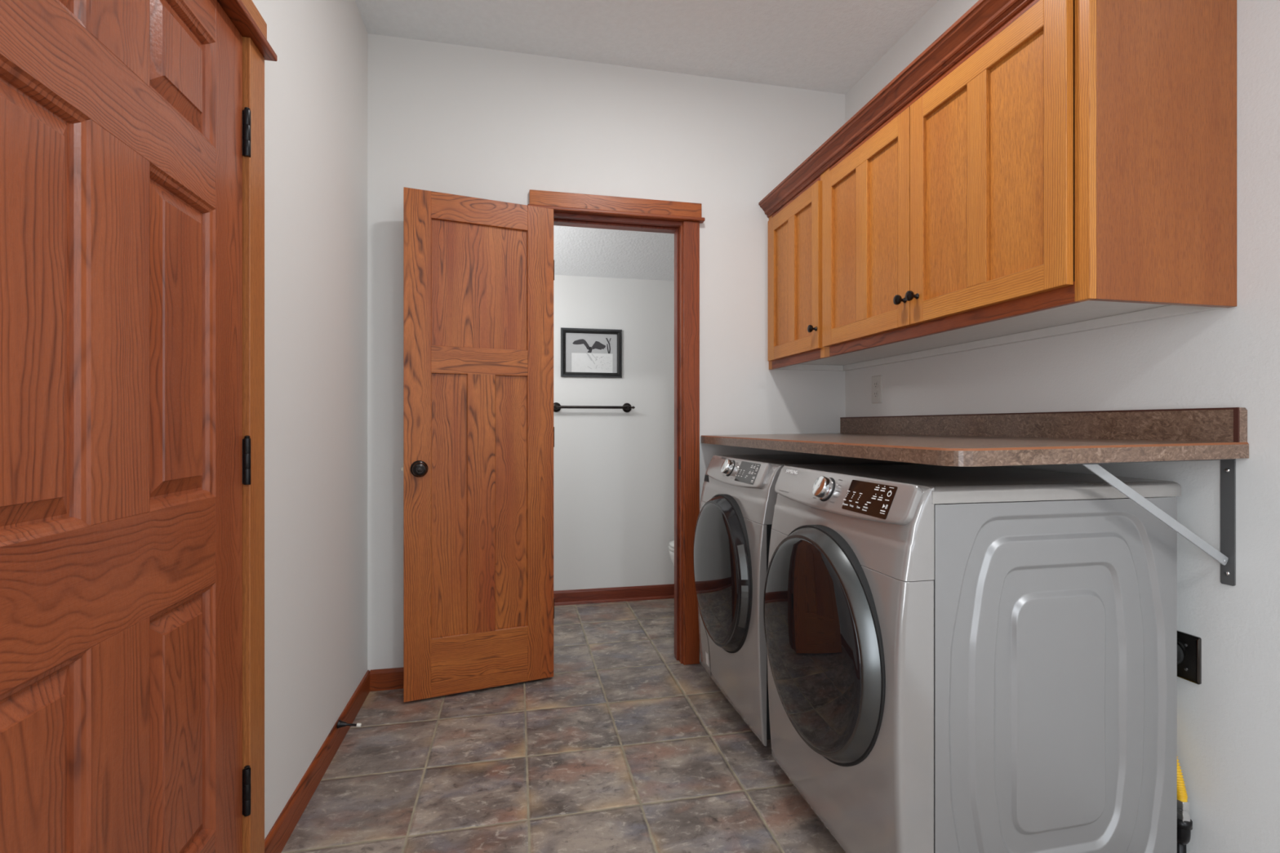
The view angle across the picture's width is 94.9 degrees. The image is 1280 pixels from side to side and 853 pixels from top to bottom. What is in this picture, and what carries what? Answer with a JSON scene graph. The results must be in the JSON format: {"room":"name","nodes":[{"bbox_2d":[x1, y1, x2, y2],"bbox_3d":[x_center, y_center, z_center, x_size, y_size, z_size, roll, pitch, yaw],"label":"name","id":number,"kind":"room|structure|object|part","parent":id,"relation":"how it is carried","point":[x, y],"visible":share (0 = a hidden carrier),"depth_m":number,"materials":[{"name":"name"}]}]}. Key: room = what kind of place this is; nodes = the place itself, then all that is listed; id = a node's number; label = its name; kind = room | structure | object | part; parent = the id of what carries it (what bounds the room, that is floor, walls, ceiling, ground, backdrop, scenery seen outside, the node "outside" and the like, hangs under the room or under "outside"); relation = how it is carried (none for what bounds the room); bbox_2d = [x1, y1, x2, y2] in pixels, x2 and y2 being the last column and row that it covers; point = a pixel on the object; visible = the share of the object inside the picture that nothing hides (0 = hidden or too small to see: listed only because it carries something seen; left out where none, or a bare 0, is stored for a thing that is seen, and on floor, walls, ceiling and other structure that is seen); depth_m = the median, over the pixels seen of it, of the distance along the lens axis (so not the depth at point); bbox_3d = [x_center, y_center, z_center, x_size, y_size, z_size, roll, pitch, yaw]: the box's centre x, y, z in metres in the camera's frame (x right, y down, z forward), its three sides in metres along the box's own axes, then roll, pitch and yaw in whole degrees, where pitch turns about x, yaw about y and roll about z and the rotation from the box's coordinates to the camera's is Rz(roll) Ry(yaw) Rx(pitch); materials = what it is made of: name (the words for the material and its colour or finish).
{"room":"laundry room","nodes":[
{"label":"laundry room","id":0,"kind":"room"},
{"bbox_2d":[252,0,367,839],"bbox_3d":[-0.692,-0.267,0.040,0.120,2.754,5.163,0,0,-12],"label":"wall","id":1,"kind":"structure","parent":0,"point":[316,88],"depth_m":1.79,"materials":[{"name":"white paint"}]},
{"bbox_2d":[0,0,250,852],"bbox_3d":[-0.819,0.114,0.919,0.055,1.972,0.826,0,0,-12],"label":"door","id":2,"kind":"structure","parent":1,"relation":"in","point":[125,129],"depth_m":0.91,"materials":[{"name":"brown wood"}]},
{"bbox_3d":[-0.789,-0.149,0.736,0.040,0.586,0.220,0,0,-12],"label":"raised panel","id":3,"kind":"part","parent":2,"relation":"part of","materials":[{"name":"brown wood"}]},
{"bbox_3d":[-0.789,0.573,0.736,0.040,0.506,0.220,0,0,-12],"label":"raised panel","id":4,"kind":"part","parent":2,"relation":"part of","materials":[{"name":"brown wood"}]},
{"bbox_3d":[-0.789,-0.674,0.736,0.040,0.216,0.220,0,0,-12],"label":"raised panel","id":5,"kind":"part","parent":2,"relation":"part of","materials":[{"name":"brown wood"}]},
{"bbox_3d":[-0.826,-0.504,0.912,0.040,0.124,0.579,0,0,-12],"label":"rail","id":6,"kind":"part","parent":2,"relation":"part of","materials":[{"name":"brown wood"}]},
{"bbox_3d":[-0.826,0.232,0.912,0.040,0.176,0.579,0,0,-12],"label":"rail","id":7,"kind":"part","parent":2,"relation":"part of","materials":[{"name":"brown wood"}]},
{"bbox_3d":[-0.863,-0.674,1.088,0.040,0.216,0.220,0,0,-12],"label":"raised panel","id":8,"kind":"part","parent":2,"relation":"part of","materials":[{"name":"brown wood"}]},
{"bbox_3d":[-0.863,-0.149,1.088,0.040,0.586,0.220,0,0,-12],"label":"raised panel","id":9,"kind":"part","parent":2,"relation":"part of","materials":[{"name":"brown wood"}]},
{"bbox_3d":[-0.863,0.573,1.088,0.040,0.506,0.220,0,0,-12],"label":"raised panel","id":10,"kind":"part","parent":2,"relation":"part of","materials":[{"name":"brown wood"}]},
{"bbox_3d":[-0.826,-0.827,0.912,0.040,0.090,0.579,0,0,-12],"label":"rail","id":11,"kind":"part","parent":2,"relation":"part of","materials":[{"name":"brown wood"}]},
{"bbox_3d":[-0.826,0.963,0.912,0.040,0.274,0.579,0,0,-12],"label":"rail","id":12,"kind":"part","parent":2,"relation":"part of","materials":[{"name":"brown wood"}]},
{"bbox_2d":[217,0,277,852],"bbox_3d":[-0.849,0.074,0.899,0.167,2.072,1.020,0,0,-12],"label":"door frame","id":13,"kind":"structure","parent":1,"relation":"attached to","point":[244,15],"depth_m":1.34,"materials":[{"name":"brown wood"}]},
{"bbox_3d":[-0.897,0.117,1.360,0.022,1.985,0.079,0,0,-12],"label":"casing","id":14,"kind":"part","parent":13,"relation":"part of","materials":[{"name":"brown wood"}]},
{"bbox_3d":[-0.802,-0.927,0.913,0.024,0.070,1.008,0,0,-12],"label":"head casing","id":15,"kind":"part","parent":13,"relation":"part of","materials":[{"name":"brown wood"}]},
{"bbox_2d":[264,670,369,852],"bbox_3d":[-1.023,1.067,1.930,0.011,0.086,1.092,0,0,-12],"label":"baseboard","id":16,"kind":"structure","parent":1,"relation":"attached to","point":[282,828],"depth_m":1.78,"materials":[{"name":"brown wood"}]},
{"bbox_2d":[337,720,361,728],"bbox_3d":[-1.001,1.026,2.024,0.076,0.030,0.027,0,0,-12],"label":"door stop","id":17,"kind":"object","parent":1,"relation":"attached to","point":[340,723],"visible":1,"depth_m":2.02,"materials":[{"name":"black metal"}]},
{"bbox_3d":[-0.995,1.030,2.025,0.037,0.015,0.010,0,0,-12],"label":"rod","id":18,"kind":"part","parent":17,"relation":"part of","materials":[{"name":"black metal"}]},
{"bbox_2d":[280,598,845,852],"bbox_3d":[0.349,1.140,0.740,2.487,0.060,6.305,0,0,-12],"label":"floor","id":19,"kind":"structure","parent":0,"point":[628,747],"depth_m":1.92,"materials":[{"name":"tile"}]},
{"bbox_2d":[668,539,674,566],"bbox_3d":[0.524,0.723,3.483,0.727,0.775,0.460,0,0,-12],"label":"toilet","id":20,"kind":"object","parent":19,"relation":"on","point":[671,547],"visible":0.09,"depth_m":3.39,"materials":[{"name":"ceramic"}]},
{"bbox_3d":[0.403,0.714,3.457,0.479,0.018,0.374,0,0,-12],"label":"seat","id":21,"kind":"part","parent":20,"relation":"part of","materials":[{"name":"ceramic"}]},
{"bbox_3d":[0.403,0.688,3.457,0.471,0.027,0.370,0,0,-12],"label":"lid","id":22,"kind":"part","parent":20,"relation":"part of","materials":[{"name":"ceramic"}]},
{"bbox_3d":[0.427,0.917,3.462,0.519,0.385,0.364,0,0,-12],"label":"bowl","id":23,"kind":"part","parent":20,"relation":"part of","materials":[{"name":"ceramic"}]},
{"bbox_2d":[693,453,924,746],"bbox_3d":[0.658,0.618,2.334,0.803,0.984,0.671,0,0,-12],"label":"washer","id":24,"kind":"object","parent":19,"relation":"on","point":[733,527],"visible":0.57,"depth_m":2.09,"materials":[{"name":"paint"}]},
{"bbox_3d":[0.277,0.561,2.255,0.025,0.527,0.517,0,0,-12],"label":"glass","id":25,"kind":"part","parent":24,"relation":"part of","materials":[{"name":"glass"}]},
{"bbox_3d":[0.341,0.161,2.290,0.046,0.063,0.061,0,0,-12],"label":"knob","id":26,"kind":"part","parent":24,"relation":"part of","materials":[{"name":"silver metal"}]},
{"bbox_3d":[0.726,0.148,2.348,0.666,0.035,0.671,0,0,-12],"label":"lid","id":27,"kind":"part","parent":24,"relation":"part of","materials":[{"name":"silver metal"}]},
{"bbox_2d":[763,464,1181,852],"bbox_3d":[0.807,0.618,1.625,0.803,0.984,0.671,0,0,-12],"label":"dryer","id":28,"kind":"object","parent":19,"relation":"on","point":[983,659],"visible":1,"depth_m":1.32,"materials":[{"name":"paint"}]},
{"bbox_3d":[0.427,0.561,1.542,0.025,0.527,0.517,0,0,-12],"label":"glass","id":29,"kind":"part","parent":28,"relation":"part of","materials":[{"name":"glass"}]},
{"bbox_3d":[0.489,0.167,1.573,0.046,0.063,0.061,0,0,-12],"label":"knob","id":30,"kind":"part","parent":28,"relation":"part of","materials":[{"name":"silver metal"}]},
{"bbox_3d":[0.501,0.171,1.576,0.029,0.064,0.068,0,0,-12],"label":"knob","id":31,"kind":"part","parent":28,"relation":"part of","materials":[{"name":"silver metal"}]},
{"bbox_3d":[0.875,0.148,1.639,0.666,0.035,0.671,0,0,-12],"label":"lid","id":32,"kind":"part","parent":28,"relation":"part of","materials":[{"name":"silver metal"}]},
{"bbox_3d":[0.941,0.624,1.317,0.648,0.912,0.010,0,0,-12],"label":"panel","id":33,"kind":"part","parent":28,"relation":"part of","materials":[{"name":"paint"}]},
{"bbox_2d":[367,33,844,670],"bbox_3d":[-0.073,-0.267,2.748,2.207,2.754,0.118,0,0,-12],"label":"wall","id":34,"kind":"structure","parent":0,"point":[491,124],"depth_m":2.65,"materials":[{"name":"white paint"}]},
{"bbox_2d":[369,667,403,691],"bbox_3d":[-0.804,1.067,2.528,0.664,0.086,0.011,0,0,-12],"label":"baseboard","id":35,"kind":"structure","parent":34,"relation":"attached to","point":[384,679],"depth_m":2.47,"materials":[{"name":"brown wood"}]},
{"bbox_2d":[401,186,554,702],"bbox_3d":[-0.652,0.075,2.444,0.629,2.046,0.104,0,0,-23],"label":"door","id":36,"kind":"structure","parent":34,"relation":"in","point":[478,273],"depth_m":2.44,"materials":[{"name":"brown wood"}]},
{"bbox_3d":[-0.873,0.173,2.328,0.067,0.067,0.062,0,0,-23],"label":"knob","id":37,"kind":"part","parent":36,"relation":"part of","materials":[{"name":"brown metal"}]},
{"bbox_3d":[-0.782,0.324,2.412,0.143,1.076,0.024,0,0,-23],"label":"flat panel","id":38,"kind":"part","parent":36,"relation":"part of","materials":[{"name":"brown wood"}]},
{"bbox_3d":[-0.669,-0.894,2.465,0.392,0.108,0.033,0,0,-23],"label":"rail","id":39,"kind":"part","parent":36,"relation":"part of","materials":[{"name":"brown wood"}]},
{"bbox_3d":[-0.669,-0.269,2.465,0.392,0.110,0.033,0,0,-23],"label":"rail","id":40,"kind":"part","parent":36,"relation":"part of","materials":[{"name":"brown wood"}]},
{"bbox_3d":[-0.669,0.980,2.465,0.392,0.236,0.033,0,0,-23],"label":"rail","id":41,"kind":"part","parent":36,"relation":"part of","materials":[{"name":"brown wood"}]},
{"bbox_3d":[-0.667,-0.582,2.461,0.392,0.516,0.024,0,0,-23],"label":"flat panel","id":42,"kind":"part","parent":36,"relation":"part of","materials":[{"name":"brown wood"}]},
{"bbox_3d":[-0.550,0.324,2.510,0.138,1.076,0.024,0,0,-23],"label":"flat panel","id":43,"kind":"part","parent":36,"relation":"part of","materials":[{"name":"brown wood"}]},
{"bbox_2d":[527,189,705,665],"bbox_3d":[-0.112,0.037,2.729,0.810,2.146,0.174,0,0,-12],"label":"door frame","id":44,"kind":"structure","parent":34,"relation":"attached to","point":[681,219],"depth_m":2.73,"materials":[{"name":"brown wood"}]},
{"bbox_3d":[-0.101,-1.002,2.669,0.789,0.068,0.023,0,0,-12],"label":"head casing","id":45,"kind":"part","parent":44,"relation":"part of","materials":[{"name":"brown wood"}]},
{"bbox_3d":[0.186,0.175,2.761,0.002,0.060,0.028,0,0,-12],"label":"strike plate","id":46,"kind":"part","parent":44,"relation":"part of","materials":[{"name":"black metal"}]},
{"bbox_3d":[0.238,0.080,2.742,0.077,2.060,0.020,0,0,-12],"label":"casing","id":47,"kind":"part","parent":44,"relation":"part of","materials":[{"name":"brown wood"}]},
{"bbox_2d":[768,171,914,371],"bbox_3d":[0.846,-0.639,2.611,0.462,0.738,0.527,0,0,-12],"label":"upper cabinet","id":48,"kind":"object","parent":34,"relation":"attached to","point":[794,229],"visible":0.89,"depth_m":2.54,"materials":[{"name":"brown wood"}]},
{"bbox_3d":[0.645,-0.637,2.660,0.017,0.542,0.145,0,0,-12],"label":"flat panel","id":49,"kind":"part","parent":48,"relation":"part of","materials":[{"name":"brown wood"}]},
{"bbox_3d":[0.667,-0.940,2.558,0.020,0.064,0.355,0,0,-12],"label":"rail","id":50,"kind":"part","parent":48,"relation":"part of","materials":[{"name":"brown wood"}]},
{"bbox_3d":[0.667,-0.337,2.558,0.020,0.058,0.355,0,0,-12],"label":"rail","id":51,"kind":"part","parent":48,"relation":"part of","materials":[{"name":"brown wood"}]},
{"bbox_3d":[0.683,-0.986,2.576,0.018,0.045,0.457,0,0,-12],"label":"frame rail","id":52,"kind":"part","parent":48,"relation":"part of","materials":[{"name":"brown wood"}]},
{"bbox_3d":[0.683,-0.292,2.576,0.018,0.045,0.457,0,0,-12],"label":"frame rail","id":53,"kind":"part","parent":48,"relation":"part of","materials":[{"name":"brown wood"}]},
{"bbox_3d":[0.688,-0.637,2.457,0.017,0.542,0.149,0,0,-12],"label":"flat panel","id":54,"kind":"part","parent":48,"relation":"part of","materials":[{"name":"brown wood"}]},
{"bbox_3d":[0.820,-0.284,2.865,0.366,0.027,0.019,0,0,-12],"label":"hanging rail","id":55,"kind":"part","parent":48,"relation":"part of","materials":[{"name":"white paint"}]},
{"bbox_3d":[0.685,-0.386,2.339,0.035,0.031,0.031,0,0,-12],"label":"knob","id":56,"kind":"part","parent":48,"relation":"part of","materials":[{"name":"brown metal"}]},
{"bbox_3d":[0.882,-0.304,2.618,0.388,0.012,0.527,0,0,-12],"label":"panel","id":57,"kind":"part","parent":48,"relation":"part of","materials":[{"name":"white paint"}]},
{"bbox_3d":[1.062,-0.284,2.656,0.020,0.027,0.527,0,0,-12],"label":"hanging rail","id":58,"kind":"part","parent":48,"relation":"part of","materials":[{"name":"white paint"}]},
{"bbox_2d":[553,275,674,591],"bbox_3d":[-0.281,-0.340,3.758,2.198,2.900,0.100,0,0,-12],"label":"wall","id":59,"kind":"structure","parent":0,"point":[614,468],"depth_m":3.73,"materials":[{"name":"white paint"}]},
{"bbox_2d":[560,327,622,377],"bbox_3d":[-0.304,-0.457,3.693,0.384,0.304,0.016,0,0,-12],"label":"framed picture","id":60,"kind":"object","parent":59,"relation":"attached to","point":[584,352],"visible":1,"depth_m":3.69,"materials":[{"name":"black paint"}]},
{"bbox_2d":[553,402,635,412],"bbox_3d":[-0.295,-0.115,3.667,0.532,0.060,0.071,0,0,-12],"label":"towel rail","id":61,"kind":"object","parent":59,"relation":"attached to","point":[626,407],"visible":0.93,"depth_m":3.65,"materials":[{"name":"black metal"}]},
{"bbox_3d":[-0.514,-0.115,3.621,0.060,0.060,0.071,0,0,-12],"label":"rosette post","id":62,"kind":"part","parent":61,"relation":"part of","materials":[{"name":"brown metal"}]},
{"bbox_3d":[-0.076,-0.115,3.713,0.060,0.060,0.071,0,0,-12],"label":"rosette post","id":63,"kind":"part","parent":61,"relation":"part of","materials":[{"name":"brown metal"}]},
{"bbox_2d":[553,583,674,602],"bbox_3d":[-0.231,1.068,3.711,2.118,0.084,0.013,0,0,-12],"label":"baseboard","id":64,"kind":"structure","parent":59,"relation":"attached to","point":[660,589],"depth_m":3.72,"materials":[{"name":"brown wood"}]},
{"bbox_2d":[554,595,674,605],"bbox_3d":[-0.227,1.101,3.695,2.118,0.018,0.018,0,0,-12],"label":"trim","id":65,"kind":"structure","parent":59,"relation":"attached to","point":[662,597],"depth_m":3.70,"materials":[{"name":"brown wood"}]},
{"bbox_2d":[553,225,674,280],"bbox_3d":[-0.176,-1.164,3.258,2.198,0.452,0.922,0,0,-12],"label":"ceiling","id":66,"kind":"structure","parent":0,"point":[577,251],"depth_m":3.51,"materials":[{"name":"white paint"}]},
{"bbox_2d":[355,0,938,94],"bbox_3d":[0.457,-1.684,0.231,2.447,0.080,5.263,0,0,-12],"label":"ceiling","id":67,"kind":"structure","parent":0,"point":[826,46],"depth_m":2.44,"materials":[{"name":"white paint"}]},
{"bbox_2d":[844,0,1279,852],"bbox_3d":[1.490,-0.267,0.970,0.120,2.754,6.085,0,0,-12],"label":"wall","id":68,"kind":"structure","parent":0,"point":[1228,723],"depth_m":1.37,"materials":[{"name":"white paint"}]},
{"bbox_2d":[871,374,882,403],"bbox_3d":[1.069,-0.164,2.657,0.009,0.125,0.076,0,0,-12],"label":"wall outlet","id":69,"kind":"object","parent":68,"relation":"attached to","point":[877,380],"visible":1,"depth_m":2.65,"materials":[{"name":"beige plastic"}]},
{"bbox_2d":[873,381,878,387],"bbox_3d":[1.066,-0.186,2.657,0.002,0.030,0.034,0,0,-12],"label":"receptacle","id":70,"kind":"object","parent":69,"relation":"attached to","point":[875,383],"depth_m":2.65,"materials":[{"name":"beige plastic"}]},
{"bbox_2d":[873,391,878,397],"bbox_3d":[1.066,-0.142,2.657,0.002,0.030,0.034,0,0,-12],"label":"receptacle","id":71,"kind":"object","parent":69,"relation":"attached to","point":[875,393],"depth_m":2.65,"materials":[{"name":"beige plastic"}]},
{"bbox_2d":[700,407,1248,466],"bbox_3d":[0.821,0.020,2.035,0.749,0.122,1.642,0,0,-12],"label":"countertop","id":72,"kind":"structure","parent":68,"relation":"attached to","point":[1031,438],"depth_m":1.49,"materials":[{"name":"brown laminate"}]},
{"bbox_2d":[822,0,1236,359],"bbox_3d":[1.013,-0.639,1.818,0.462,0.738,1.093,0,0,-12],"label":"upper cabinet","id":73,"kind":"object","parent":68,"relation":"attached to","point":[948,228],"visible":1,"depth_m":1.37,"materials":[{"name":"brown wood"}]},
{"bbox_3d":[0.751,-0.637,2.153,0.017,0.542,0.164,0,0,-12],"label":"flat panel","id":74,"kind":"part","parent":73,"relation":"part of","materials":[{"name":"brown wood"}]},
{"bbox_3d":[0.776,-0.940,2.039,0.020,0.064,0.398,0,0,-12],"label":"rail","id":75,"kind":"part","parent":73,"relation":"part of","materials":[{"name":"brown wood"}]},
{"bbox_3d":[0.776,-0.337,2.039,0.020,0.058,0.398,0,0,-12],"label":"rail","id":76,"kind":"part","parent":73,"relation":"part of","materials":[{"name":"brown wood"}]},
{"bbox_3d":[0.799,-0.637,1.926,0.017,0.542,0.167,0,0,-12],"label":"flat panel","id":77,"kind":"part","parent":73,"relation":"part of","materials":[{"name":"brown wood"}]},
{"bbox_2d":[758,0,1031,217],"bbox_3d":[0.965,-1.036,2.051,0.457,0.068,1.672,0,0,-12],"label":"crown molding","id":78,"kind":"structure","parent":73,"relation":"attached to","point":[984,17],"depth_m":1.80,"materials":[{"name":"brown wood"}]},
{"bbox_3d":[0.798,-0.386,1.804,0.035,0.031,0.031,0,0,-12],"label":"knob","id":79,"kind":"part","parent":73,"relation":"part of","materials":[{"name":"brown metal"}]},
{"bbox_3d":[0.810,-0.386,1.749,0.035,0.031,0.031,0,0,-12],"label":"knob","id":80,"kind":"part","parent":73,"relation":"part of","materials":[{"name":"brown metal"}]},
{"bbox_3d":[0.850,-0.986,1.783,0.018,0.045,1.023,0,0,-12],"label":"frame rail","id":81,"kind":"part","parent":73,"relation":"part of","materials":[{"name":"brown wood"}]},
{"bbox_3d":[0.858,-0.637,1.646,0.017,0.542,0.172,0,0,-12],"label":"flat panel","id":82,"kind":"part","parent":73,"relation":"part of","materials":[{"name":"brown wood"}]},
{"bbox_3d":[0.850,-0.292,1.783,0.018,0.045,1.023,0,0,-12],"label":"frame rail","id":83,"kind":"part","parent":73,"relation":"part of","materials":[{"name":"brown wood"}]},
{"bbox_3d":[0.883,-0.940,1.533,0.020,0.064,0.404,0,0,-12],"label":"rail","id":84,"kind":"part","parent":73,"relation":"part of","materials":[{"name":"brown wood"}]},
{"bbox_3d":[0.883,-0.337,1.533,0.020,0.058,0.404,0,0,-12],"label":"rail","id":85,"kind":"part","parent":73,"relation":"part of","materials":[{"name":"brown wood"}]},
{"bbox_3d":[0.906,-0.637,1.417,0.017,0.542,0.168,0,0,-12],"label":"flat panel","id":86,"kind":"part","parent":73,"relation":"part of","materials":[{"name":"brown wood"}]},
{"bbox_3d":[1.047,-0.304,1.834,0.388,0.012,1.075,0,0,-12],"label":"panel","id":87,"kind":"part","parent":73,"relation":"part of","materials":[{"name":"white paint"}]},
{"bbox_3d":[1.227,-0.284,1.872,0.020,0.027,1.074,0,0,-12],"label":"hanging rail","id":88,"kind":"part","parent":73,"relation":"part of","materials":[{"name":"white paint"}]},
{"bbox_3d":[1.160,-0.639,1.299,0.388,0.738,0.018,0,0,-12],"label":"panel","id":89,"kind":"part","parent":73,"relation":"part of","materials":[{"name":"brown wood"}]},
{"bbox_2d":[840,407,1247,442],"bbox_3d":[1.173,-0.002,2.111,0.027,0.077,1.640,0,0,-12],"label":"backsplash","id":90,"kind":"structure","parent":68,"relation":"attached to","point":[1199,425],"depth_m":1.68,"materials":[{"name":"brown laminate"}]},
{"bbox_2d":[1061,458,1235,586],"bbox_3d":[1.123,0.219,1.299,0.462,0.292,0.027,0,0,-12],"label":"bracket","id":91,"kind":"object","parent":68,"relation":"attached to","point":[1226,557],"visible":0.94,"depth_m":1.33,"materials":[{"name":"metal"}]},
{"bbox_3d":[1.120,0.078,1.299,0.458,0.009,0.027,0,0,-12],"label":"shelf leg","id":92,"kind":"part","parent":91,"relation":"part of","materials":[{"name":"paint"}]},
{"bbox_3d":[1.347,0.219,1.347,0.004,0.292,0.027,0,0,-12],"label":"wall leg","id":93,"kind":"part","parent":91,"relation":"part of","materials":[{"name":"paint"}]},
{"bbox_2d":[1177,756,1192,852],"bbox_3d":[1.303,0.897,1.446,0.065,0.426,0.110,0,0,-12],"label":"connector","id":94,"kind":"object","parent":68,"relation":"attached to","point":[1184,824],"visible":0.37,"depth_m":1.40,"materials":[{"name":"yellow plastic"}]},
{"bbox_2d":[1177,630,1201,684],"bbox_3d":[1.301,0.561,1.455,0.048,0.112,0.122,0,0,-12],"label":"dryer outlet","id":95,"kind":"object","parent":68,"relation":"attached to","point":[1188,646],"visible":0.38,"depth_m":1.42,"materials":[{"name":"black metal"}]},
{"bbox_2d":[1177,644,1183,664],"bbox_3d":[1.314,0.561,1.458,0.006,0.058,0.058,0,0,-12],"label":"receptacle","id":96,"kind":"object","parent":95,"relation":"attached to","point":[1180,646],"depth_m":1.43,"materials":[{"name":"plastic"}]}
]}

